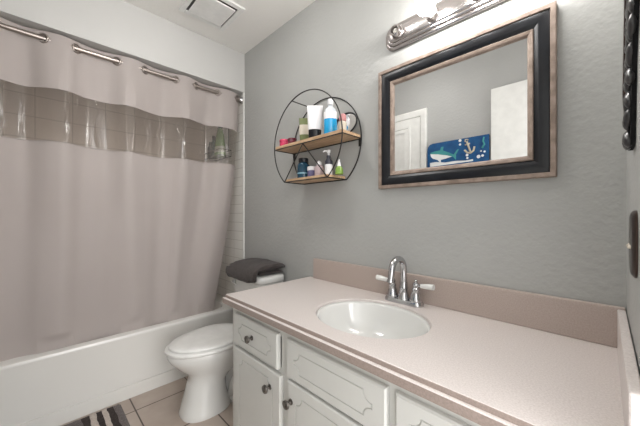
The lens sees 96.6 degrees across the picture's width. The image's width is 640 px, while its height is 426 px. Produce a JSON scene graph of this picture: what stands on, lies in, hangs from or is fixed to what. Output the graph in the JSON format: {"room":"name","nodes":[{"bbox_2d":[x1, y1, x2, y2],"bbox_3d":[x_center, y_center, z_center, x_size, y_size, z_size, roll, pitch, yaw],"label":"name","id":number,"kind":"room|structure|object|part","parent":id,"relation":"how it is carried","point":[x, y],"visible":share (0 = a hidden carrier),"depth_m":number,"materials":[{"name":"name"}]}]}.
{"room":"bathroom","nodes":[
{"label":"bathroom","id":0,"kind":"room"},
{"bbox_2d":[0,79,2,135],"bbox_3d":[-1.876,-0.077,1.593,0.755,2.440,0.100,0,0,45],"label":"wall","id":1,"kind":"structure","parent":0,"point":[1,81],"depth_m":1.80,"materials":[{"name":"white tile"}]},
{"bbox_2d":[3,80,204,161],"bbox_3d":[-1.663,-0.077,2.410,0.100,2.440,1.557,0,0,45],"label":"wall","id":2,"kind":"structure","parent":0,"point":[29,113],"depth_m":2.23,"materials":[{"name":"white tile"}]},
{"bbox_2d":[0,0,244,95],"bbox_3d":[-1.136,-1.141,1.883,0.120,0.312,1.357,0,0,45],"label":"wall header","id":3,"kind":"structure","parent":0,"point":[118,27],"depth_m":1.78,"materials":[{"name":"white paint"}]},
{"bbox_2d":[0,22,242,103],"bbox_3d":[-1.119,-0.931,1.868,0.056,0.056,1.354,0,0,45],"label":"curtain rod","id":4,"kind":"object","parent":3,"relation":"attached to","point":[2,25],"visible":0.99,"depth_m":1.67,"materials":[{"name":"silver metal"}]},
{"bbox_2d":[0,17,238,361],"bbox_3d":[-1.131,-0.069,1.869,1.322,1.804,0.095,0,0,-44],"label":"shower curtain","id":5,"kind":"object","parent":4,"relation":"hanging from","point":[95,243],"visible":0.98,"depth_m":1.72,"materials":[{"name":"fabric"}]},
{"bbox_3d":[-1.146,0.223,1.861,0.078,1.221,1.287,0,0,45],"label":"panel","id":6,"kind":"part","parent":5,"relation":"part of","materials":[{"name":"fabric"}]},
{"bbox_2d":[60,376,232,425],"bbox_3d":[-0.611,1.193,1.359,3.074,0.100,1.557,0,0,45],"label":"floor","id":7,"kind":"structure","parent":0,"point":[159,406],"depth_m":1.66,"materials":[{"name":"beige tile"}]},
{"bbox_2d":[63,404,129,425],"bbox_3d":[-1.233,1.134,1.312,0.500,0.014,0.612,0,0,45],"label":"bath rug","id":8,"kind":"object","parent":7,"relation":"on","point":[115,415],"visible":1,"depth_m":1.56,"materials":[{"name":"grey fabric"}]},
{"bbox_2d":[0,293,232,425],"bbox_3d":[-1.359,0.944,2.107,0.751,0.396,1.349,0,0,45],"label":"bathtub","id":9,"kind":"object","parent":7,"relation":"on","point":[57,387],"visible":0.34,"depth_m":1.63,"materials":[{"name":"ceramic"}]},
{"bbox_2d":[164,273,283,422],"bbox_3d":[-0.601,0.773,1.801,0.407,0.739,0.703,0,0,45],"label":"toilet","id":10,"kind":"object","parent":7,"relation":"on","point":[205,354],"visible":0.56,"depth_m":1.60,"materials":[{"name":"ceramic"}]},
{"bbox_3d":[-0.675,0.758,1.694,0.360,0.020,0.448,0,0,45],"label":"seat","id":11,"kind":"part","parent":10,"relation":"part of","materials":[{"name":"white plastic"}]},
{"bbox_3d":[-0.664,0.738,1.704,0.330,0.016,0.439,0,0,45],"label":"lid","id":12,"kind":"part","parent":10,"relation":"part of","materials":[{"name":"white plastic"}]},
{"bbox_2d":[226,258,284,282],"bbox_3d":[-0.472,0.382,1.978,0.425,0.120,0.254,0,0,45],"label":"folded towel","id":13,"kind":"object","parent":10,"relation":"on","point":[247,270],"visible":1,"depth_m":1.86,"materials":[{"name":"grey fabric"}]},
{"bbox_3d":[-0.431,0.607,1.978,0.369,0.313,0.199,0,0,45],"label":"tank","id":14,"kind":"part","parent":10,"relation":"part of","materials":[{"name":"ceramic"}]},
{"bbox_3d":[-0.434,0.427,1.975,0.397,0.046,0.220,0,0,45],"label":"tank lid","id":15,"kind":"part","parent":10,"relation":"part of","materials":[{"name":"ceramic"}]},
{"bbox_2d":[233,308,480,425],"bbox_3d":[0.209,0.787,1.089,1.324,0.711,0.572,0,0,45],"label":"vanity cabinet","id":16,"kind":"object","parent":7,"relation":"on","point":[280,378],"visible":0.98,"depth_m":0.99,"materials":[{"name":"paint"}]},
{"bbox_3d":[-0.307,0.539,1.223,0.033,0.033,0.032,0,0,45],"label":"knob","id":17,"kind":"part","parent":16,"relation":"part of","materials":[{"name":"grey metal"}]},
{"bbox_3d":[-0.281,0.539,1.232,0.340,0.141,0.018,0,0,45],"label":"drawer","id":18,"kind":"part","parent":16,"relation":"part of","materials":[{"name":"paint"}]},
{"bbox_3d":[-0.274,0.832,1.226,0.358,0.412,0.018,0,0,45],"label":"door","id":19,"kind":"part","parent":16,"relation":"part of","materials":[{"name":"paint"}]},
{"bbox_3d":[-0.212,0.693,1.129,0.033,0.033,0.032,0,0,45],"label":"knob","id":20,"kind":"part","parent":16,"relation":"part of","materials":[{"name":"grey metal"}]},
{"bbox_3d":[-0.118,0.691,1.034,0.033,0.033,0.032,0,0,45],"label":"knob","id":21,"kind":"part","parent":16,"relation":"part of","materials":[{"name":"grey metal"}]},
{"bbox_3d":[0.033,0.830,0.919,0.423,0.417,0.018,0,0,45],"label":"door","id":22,"kind":"part","parent":16,"relation":"part of","materials":[{"name":"paint"}]},
{"bbox_2d":[222,258,639,425],"bbox_3d":[0.206,0.351,1.097,1.344,0.160,0.568,0,0,45],"label":"countertop","id":23,"kind":"structure","parent":16,"relation":"on","point":[489,355],"depth_m":0.83,"materials":[{"name":"laminate"}]},
{"bbox_2d":[317,301,429,338],"bbox_3d":[0.191,0.469,1.093,0.448,0.142,0.374,0,0,45],"label":"sink","id":24,"kind":"object","parent":23,"relation":"in","point":[361,318],"visible":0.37,"depth_m":1.23,"materials":[{"name":"ceramic"}]},
{"bbox_2d":[376,256,434,307],"bbox_3d":[0.332,0.284,1.212,0.272,0.209,0.155,0,0,45],"label":"faucet","id":25,"kind":"object","parent":23,"relation":"on","point":[415,300],"visible":1,"depth_m":1.22,"materials":[{"name":"silver metal"}]},
{"bbox_3d":[0.287,0.300,1.319,0.057,0.025,0.025,0,0,45],"label":"porcelain lever","id":26,"kind":"part","parent":25,"relation":"part of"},
{"bbox_3d":[0.327,0.326,1.285,0.055,0.094,0.054,0,0,45],"label":"handle","id":27,"kind":"part","parent":25,"relation":"part of","materials":[{"name":"silver metal"}]},
{"bbox_3d":[0.331,0.276,1.211,0.054,0.193,0.151,0,0,45],"label":"spout","id":28,"kind":"part","parent":25,"relation":"part of","materials":[{"name":"silver metal"}]},
{"bbox_3d":[0.366,0.380,1.246,0.178,0.017,0.059,0,0,45],"label":"plate","id":29,"kind":"part","parent":25,"relation":"part of","materials":[{"name":"silver metal"}]},
{"bbox_3d":[0.406,0.326,1.207,0.055,0.094,0.054,0,0,45],"label":"handle","id":30,"kind":"part","parent":25,"relation":"part of","materials":[{"name":"silver metal"}]},
{"bbox_3d":[0.439,0.300,1.167,0.057,0.025,0.025,0,0,45],"label":"porcelain lever","id":31,"kind":"part","parent":25,"relation":"part of","materials":[{"name":"white ceramic"}]},
{"bbox_3d":[0.332,0.539,0.620,0.368,0.141,0.018,0,0,45],"label":"drawer","id":32,"kind":"part","parent":16,"relation":"part of","materials":[{"name":"paint"}]},
{"bbox_2d":[123,0,314,53],"bbox_3d":[-0.611,-1.347,1.359,3.074,0.100,1.557,0,0,45],"label":"ceiling","id":33,"kind":"structure","parent":0,"point":[260,19],"depth_m":1.90,"materials":[{"name":"paint"}]},
{"bbox_2d":[179,0,244,30],"bbox_3d":[-0.682,-1.286,1.800,0.300,0.022,0.300,0,0,45],"label":"ceiling vent","id":34,"kind":"object","parent":33,"relation":"in","point":[219,14],"visible":1,"depth_m":1.80,"materials":[{"name":"white plastic"}]},
{"bbox_3d":[-0.682,-1.284,1.800,0.212,0.018,0.212,0,0,45],"label":"plate","id":35,"kind":"part","parent":34,"relation":"part of","materials":[{"name":"white plastic"}]},
{"bbox_2d":[205,0,626,313],"bbox_3d":[-0.061,-0.077,1.839,2.974,2.440,0.100,0,0,45],"label":"wall","id":36,"kind":"structure","parent":0,"point":[564,235],"depth_m":1.27,"materials":[{"name":"grey paint"}]},
{"bbox_2d":[204,129,230,160],"bbox_3d":[-0.896,-0.677,2.498,0.304,0.385,0.111,0,0,45],"label":"shower caddy","id":37,"kind":"object","parent":36,"relation":"hanging from","point":[214,156],"visible":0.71,"depth_m":2.46,"materials":[{"name":"black metal"}]},
{"bbox_2d":[210,136,216,158],"bbox_3d":[-0.946,-0.591,2.544,0.072,0.200,0.058,0,0,45],"label":"shampoo bottle","id":38,"kind":"object","parent":37,"relation":"in","point":[212,145],"visible":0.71,"depth_m":2.52,"materials":[{"name":"grey plastic"}]},
{"bbox_2d":[204,148,230,160],"bbox_3d":[-0.898,-0.512,2.496,0.304,0.055,0.106,0,0,45],"label":"basket","id":39,"kind":"object","parent":37,"relation":"on","point":[214,156],"depth_m":2.48,"materials":[{"name":"black metal"}]},
{"bbox_2d":[215,127,225,157],"bbox_3d":[-0.863,-0.633,2.461,0.133,0.285,0.080,0,0,45],"label":"shampoo bottle","id":40,"kind":"object","parent":37,"relation":"in","point":[220,141],"visible":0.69,"depth_m":2.42,"materials":[{"name":"green plastic"}]},
{"bbox_2d":[243,92,244,258],"bbox_3d":[-0.622,-0.118,2.322,0.018,1.733,0.010,0,0,45],"label":"trim","id":41,"kind":"structure","parent":36,"relation":"attached to","point":[243,92],"depth_m":2.32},
{"bbox_2d":[274,89,361,184],"bbox_3d":[-0.033,-0.428,1.625,0.556,0.493,0.159,0,0,45],"label":"wall shelf","id":42,"kind":"object","parent":36,"relation":"attached to","point":[340,136],"visible":0.94,"depth_m":1.57,"materials":[{"name":"brown wood"}]},
{"bbox_2d":[279,139,287,145],"bbox_3d":[-0.223,-0.435,1.778,0.060,0.047,0.060,0,0,45],"label":"jar","id":43,"kind":"object","parent":42,"relation":"on","point":[282,141],"visible":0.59,"depth_m":1.75,"materials":[{"name":"plastic"}]},
{"bbox_2d":[287,138,296,143],"bbox_3d":[-0.170,-0.433,1.732,0.056,0.043,0.056,0,0,45],"label":"jar","id":44,"kind":"object","parent":42,"relation":"on","point":[290,140],"visible":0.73,"depth_m":1.71,"materials":[{"name":"red plastic"}]},
{"bbox_2d":[297,158,309,177],"bbox_3d":[-0.098,-0.264,1.681,0.075,0.122,0.075,0,0,45],"label":"pill bottle","id":45,"kind":"object","parent":42,"relation":"on","point":[302,165],"visible":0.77,"depth_m":1.65,"materials":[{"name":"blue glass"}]},
{"bbox_2d":[299,118,308,139],"bbox_3d":[-0.090,-0.489,1.695,0.070,0.155,0.035,0,0,0],"label":"tube","id":46,"kind":"object","parent":42,"relation":"on","point":[303,122],"visible":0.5,"depth_m":1.69,"materials":[{"name":"green plastic"}]},
{"bbox_2d":[307,166,314,176],"bbox_3d":[-0.050,-0.234,1.612,0.046,0.062,0.046,0,0,45],"label":"jar","id":47,"kind":"object","parent":42,"relation":"on","point":[310,169],"visible":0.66,"depth_m":1.59,"materials":[{"name":"purple plastic"}]},
{"bbox_2d":[307,105,322,137],"bbox_3d":[-0.028,-0.504,1.577,0.088,0.186,0.048,0,0,0],"label":"tube","id":48,"kind":"object","parent":42,"relation":"on","point":[314,112],"visible":0.84,"depth_m":1.56,"materials":[{"name":"white plastic"}]},
{"bbox_2d":[314,161,323,175],"bbox_3d":[-0.005,-0.248,1.596,0.052,0.092,0.052,0,0,45],"label":"bottle","id":49,"kind":"object","parent":42,"relation":"on","point":[317,171],"visible":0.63,"depth_m":1.58,"materials":[{"name":"pink plastic"}]},
{"bbox_2d":[323,150,331,174],"bbox_3d":[0.043,-0.271,1.518,0.046,0.136,0.044,0,0,45],"label":"soap dispenser","id":50,"kind":"object","parent":42,"relation":"on","point":[328,163],"visible":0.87,"depth_m":1.50,"materials":[{"name":"white plastic"}]},
{"bbox_2d":[324,98,336,133],"bbox_3d":[0.056,-0.510,1.521,0.070,0.197,0.046,0,0,0],"label":"mouthwash bottle","id":51,"kind":"object","parent":42,"relation":"on","point":[330,114],"visible":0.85,"depth_m":1.50,"materials":[{"name":"blue plastic"}]},
{"bbox_2d":[335,159,342,174],"bbox_3d":[0.099,-0.241,1.478,0.044,0.078,0.044,0,0,45],"label":"dropper bottle","id":52,"kind":"object","parent":42,"relation":"on","point":[338,170],"visible":1,"depth_m":1.46,"materials":[{"name":"green plastic"}]},
{"bbox_2d":[339,113,346,129],"bbox_3d":[0.115,-0.457,1.441,0.040,0.090,0.040,0,0,45],"label":"bottle","id":53,"kind":"object","parent":42,"relation":"on","point":[343,116],"visible":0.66,"depth_m":1.43,"materials":[{"name":"plastic"}]},
{"bbox_2d":[337,112,357,131],"bbox_3d":[0.136,-0.475,1.515,0.157,0.128,0.029,0,0,45],"label":"makeup mirror","id":54,"kind":"object","parent":42,"relation":"on","point":[351,118],"visible":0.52,"depth_m":1.49,"materials":[{"name":"clear glass"}]},
{"bbox_2d":[386,0,507,51],"bbox_3d":[0.502,-0.826,1.095,0.651,0.116,0.153,0,0,45],"label":"vanity light","id":55,"kind":"object","parent":36,"relation":"attached to","point":[431,18],"visible":1,"depth_m":1.17,"materials":[{"name":"silver metal"}]},
{"bbox_2d":[390,24,402,39],"bbox_3d":[0.344,-0.826,1.292,0.058,0.058,0.032,0,0,45],"label":"socket","id":56,"kind":"object","parent":55,"relation":"attached to","point":[396,31],"depth_m":1.29,"materials":[{"name":"silver metal"}]},
{"bbox_3d":[0.427,-0.826,1.138,0.076,0.076,0.108,0,0,45],"label":"bulb","id":57,"kind":"part","parent":55,"relation":"part of","materials":[{"name":"white glass"}]},
{"bbox_2d":[426,5,440,21],"bbox_3d":[0.462,-0.826,1.174,0.058,0.058,0.032,0,0,45],"label":"socket","id":58,"kind":"object","parent":55,"relation":"attached to","point":[435,16],"depth_m":1.17,"materials":[{"name":"silver metal"}]},
{"bbox_2d":[378,0,556,188],"bbox_3d":[0.529,-0.401,1.157,0.669,0.564,0.028,0,0,45],"label":"wall mirror","id":59,"kind":"object","parent":36,"relation":"attached to","point":[481,106],"visible":1,"depth_m":1.09,"materials":[{"name":"brown wood"}]},
{"bbox_3d":[0.533,-0.401,1.163,0.516,0.415,0.006,0,0,45],"label":"glass","id":60,"kind":"part","parent":59,"relation":"part of","materials":[{"name":"mirror"}]},
{"bbox_3d":[0.531,-0.401,1.159,0.548,0.443,0.020,0,0,45],"label":"moulding","id":61,"kind":"part","parent":59,"relation":"part of","materials":[{"name":"brown wood"}]},
{"bbox_2d":[313,258,625,347],"bbox_3d":[0.420,0.330,1.271,1.287,0.118,0.020,0,0,45],"label":"backsplash","id":62,"kind":"structure","parent":36,"relation":"attached to","point":[593,322],"depth_m":1.02,"materials":[{"name":"brown laminate"}]},
{"bbox_2d":[622,0,639,374],"bbox_3d":[0.398,-0.077,0.278,0.118,2.440,1.457,0,0,45],"label":"wall","id":63,"kind":"structure","parent":0,"point":[633,156],"depth_m":0.56,"materials":[{"name":"grey paint"}]},
{"bbox_2d":[626,210,637,277],"bbox_3d":[0.624,0.060,0.571,0.013,0.132,0.108,0,0,45],"label":"light switch","id":64,"kind":"object","parent":63,"relation":"attached to","point":[632,245],"visible":1,"depth_m":0.54,"materials":[{"name":"brown metal"}]}
]}

